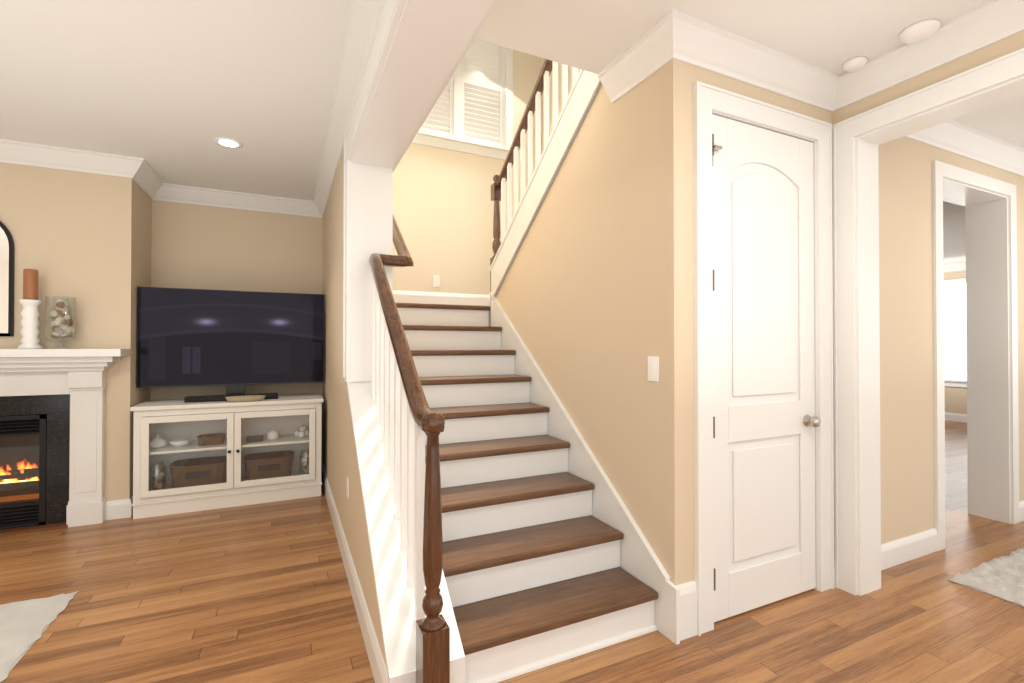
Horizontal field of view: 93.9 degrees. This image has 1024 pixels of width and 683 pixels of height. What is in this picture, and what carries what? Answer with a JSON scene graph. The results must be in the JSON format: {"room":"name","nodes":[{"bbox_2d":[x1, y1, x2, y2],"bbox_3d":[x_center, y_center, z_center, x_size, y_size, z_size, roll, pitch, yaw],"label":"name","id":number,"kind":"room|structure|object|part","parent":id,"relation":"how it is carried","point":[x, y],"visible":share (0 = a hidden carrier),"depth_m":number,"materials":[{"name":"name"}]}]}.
{"room":"living room","nodes":[
{"label":"living room","id":0,"kind":"room"},
{"bbox_2d":[347,381,464,682],"bbox_3d":[-0.559,0.780,2.241,0.270,1.104,1.257,0,-1,-25],"label":"wall","id":1,"kind":"structure","parent":0,"point":[379,558],"depth_m":2.04,"materials":[{"name":"white paint"}]},
{"bbox_2d":[347,477,348,498],"bbox_3d":[-0.965,0.860,2.811,0.006,0.115,0.070,0,-1,-25],"label":"outlet","id":2,"kind":"object","parent":1,"relation":"attached to","point":[347,488],"visible":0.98,"depth_m":2.79,"materials":[{"name":"white plastic"}]},
{"bbox_2d":[343,0,1023,635],"bbox_3d":[0.448,-0.514,0.108,0.290,1.447,6.204,0,-1,-25],"label":"trim","id":3,"kind":"structure","parent":1,"relation":"attached to","point":[417,50],"depth_m":2.57,"materials":[{"name":"white wood"}]},
{"bbox_2d":[0,420,1023,682],"bbox_3d":[2.274,1.395,3.718,15.700,0.100,11.200,0,-1,-25],"label":"floor","id":4,"kind":"structure","parent":0,"point":[252,594],"depth_m":2.30,"materials":[{"name":"brown wood"}]},
{"bbox_2d":[0,591,77,682],"bbox_3d":[-2.886,1.311,0.946,2.424,0.019,2.423,0,-1,-25],"label":"living room rug","id":5,"kind":"object","parent":4,"relation":"on","point":[25,624],"visible":1,"depth_m":2.24,"materials":[{"name":"white fabric"}]},
{"bbox_2d":[0,349,129,536],"bbox_3d":[-3.805,0.697,3.341,1.860,1.290,0.635,0,-1,-25],"label":"fireplace","id":6,"kind":"object","parent":4,"relation":"on","point":[52,439],"visible":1,"depth_m":3.47,"materials":[{"name":"white wood"}]},
{"bbox_2d":[17,269,42,348],"bbox_3d":[-3.358,-0.227,3.337,0.124,0.556,0.124,0,-1,-25],"label":"candle holder","id":7,"kind":"object","parent":6,"relation":"on","point":[30,302],"visible":1,"depth_m":3.31,"materials":[{"name":"white ceramic"}]},
{"bbox_2d":[44,296,75,348],"bbox_3d":[-3.213,-0.133,3.405,0.164,0.370,0.164,0,-1,-25],"label":"vase","id":8,"kind":"object","parent":6,"relation":"on","point":[58,328],"visible":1,"depth_m":3.39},
{"bbox_2d":[130,394,321,518],"bbox_3d":[-2.354,0.939,4.087,1.325,0.820,0.464,0,-1,-25],"label":"base cabinet","id":9,"kind":"object","parent":4,"relation":"on","point":[195,457],"depth_m":3.96,"materials":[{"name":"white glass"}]},
{"bbox_2d":[184,393,277,402],"bbox_3d":[-2.351,0.473,4.034,0.680,0.050,0.060,0,-1,-25],"label":"soundbar","id":10,"kind":"object","parent":9,"relation":"on","point":[205,398],"visible":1,"depth_m":3.96,"materials":[{"name":"plastic"}]},
{"bbox_2d":[137,287,324,394],"bbox_3d":[-2.373,0.031,4.143,1.394,0.934,0.140,0,-1,-25],"label":"tv","id":11,"kind":"object","parent":9,"relation":"on","point":[235,342],"visible":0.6,"depth_m":4.08,"materials":[{"name":"black"}]},
{"bbox_2d":[225,395,265,401],"bbox_3d":[-2.216,0.476,3.981,0.300,0.042,0.126,0,-1,-25],"label":"wicker tray","id":12,"kind":"object","parent":9,"relation":"on","point":[248,398],"visible":0.98,"depth_m":3.94,"materials":[{"name":"beige wicker"}]},
{"bbox_2d":[369,59,657,682],"bbox_3d":[0.024,-0.566,3.473,2.189,3.819,3.153,0,-1,-25],"label":"staircase","id":13,"kind":"structure","parent":4,"relation":"on","point":[509,636],"depth_m":2.34,"materials":[{"name":"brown wood"}]},
{"bbox_2d":[946,547,1023,606],"bbox_3d":[3.841,1.308,2.346,2.284,0.049,1.823,0,-1,-25],"label":"rug","id":14,"kind":"object","parent":4,"relation":"on","point":[1002,577],"visible":1,"depth_m":2.63,"materials":[{"name":"white fabric"}]},
{"bbox_2d":[0,31,1023,584],"bbox_3d":[2.220,-1.455,3.717,15.820,5.600,11.200,0,-1,-25],"label":"wall","id":15,"kind":"structure","parent":0,"point":[594,295],"depth_m":3.05,"materials":[{"name":"beige paint"}]},
{"bbox_2d":[0,221,14,335],"bbox_3d":[-3.767,-0.483,3.275,0.529,0.892,0.023,0,-1,-25],"label":"arched mirror","id":16,"kind":"object","parent":15,"relation":"attached to","point":[7,256],"visible":1,"depth_m":3.37,"materials":[{"name":"black metal"}]},
{"bbox_2d":[433,275,439,286],"bbox_3d":[-0.768,-0.611,4.860,0.070,0.116,0.006,0,-1,-25],"label":"outlet plate","id":17,"kind":"object","parent":15,"relation":"attached to","point":[436,281],"visible":1,"depth_m":4.86,"materials":[{"name":"white plastic"}]},
{"bbox_2d":[411,39,512,159],"bbox_3d":[-0.578,-2.826,4.992,1.330,1.705,0.145,0,-1,-25],"label":"window","id":18,"kind":"structure","parent":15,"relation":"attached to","point":[471,112],"depth_m":5.08,"materials":[{"name":"white wood"}]},
{"bbox_2d":[0,0,1023,271],"bbox_3d":[2.250,-1.329,3.675,15.600,0.138,11.100,0,-1,-25],"label":"crown molding","id":19,"kind":"structure","parent":15,"relation":"attached to","point":[670,36],"depth_m":2.42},
{"bbox_2d":[105,290,1023,682],"bbox_3d":[1.244,0.438,5.789,15.600,1.852,6.390,0,-1,-25],"label":"baseboard","id":20,"kind":"structure","parent":15,"relation":"attached to","point":[907,548],"depth_m":2.90,"materials":[{"name":"white wood"}]},
{"bbox_2d":[648,356,658,381],"bbox_3d":[0.667,0.129,2.262,0.010,0.117,0.072,0,-1,-25],"label":"light switch","id":21,"kind":"object","parent":15,"relation":"attached to","point":[653,368],"visible":1,"depth_m":2.25,"materials":[{"name":"white plastic"}]},
{"bbox_2d":[655,616,679,644],"bbox_3d":[0.340,-0.218,3.100,0.167,3.117,2.110,0,-1,-25],"label":"trim","id":22,"kind":"structure","parent":15,"relation":"attached to","point":[666,629],"depth_m":2.15,"materials":[{"name":"white wood"}]},
{"bbox_2d":[712,114,820,621],"bbox_3d":[1.283,0.122,2.403,0.780,2.400,0.106,0,-1,-25],"label":"door","id":23,"kind":"structure","parent":15,"relation":"in","point":[763,370],"depth_m":2.40,"materials":[{"name":"white wood"}]},
{"bbox_3d":[1.275,0.094,2.375,0.742,2.140,0.061,0,-1,-25],"label":"door hardware","id":24,"kind":"part","parent":23,"relation":"part of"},
{"bbox_2d":[944,278,966,387],"bbox_3d":[7.662,-0.149,8.380,0.115,1.870,1.440,0,-1,-25],"label":"window","id":25,"kind":"structure","parent":15,"relation":"in","point":[955,362],"depth_m":8.33,"materials":[{"name":"white glass"}]},
{"bbox_2d":[0,0,1023,263],"bbox_3d":[2.274,-2.874,3.755,15.700,2.960,11.200,0,-1,-25],"label":"ceiling","id":26,"kind":"structure","parent":0,"point":[168,90],"depth_m":2.38,"materials":[{"name":"white paint"}]},
{"bbox_2d":[214,137,242,147],"bbox_3d":[-1.993,-1.394,3.362,0.176,0.007,0.176,0,-1,-25],"label":"recessed light","id":27,"kind":"object","parent":26,"relation":"in","point":[227,142],"visible":1,"depth_m":3.35,"materials":[{"name":"white plastic"}]},
{"bbox_2d":[842,56,867,71],"bbox_3d":[1.726,-1.389,2.410,0.104,0.033,0.104,0,-1,-25],"label":"smoke detector","id":28,"kind":"object","parent":26,"relation":"attached to","point":[854,64],"visible":0.96,"depth_m":2.39,"materials":[{"name":"white plastic"}]},
{"bbox_2d":[899,19,940,43],"bbox_3d":[1.839,-1.387,2.159,0.144,0.041,0.144,0,-1,-25],"label":"smoke detector","id":29,"kind":"object","parent":26,"relation":"attached to","point":[919,31],"visible":0.98,"depth_m":2.13,"materials":[{"name":"white plastic"}]}
]}

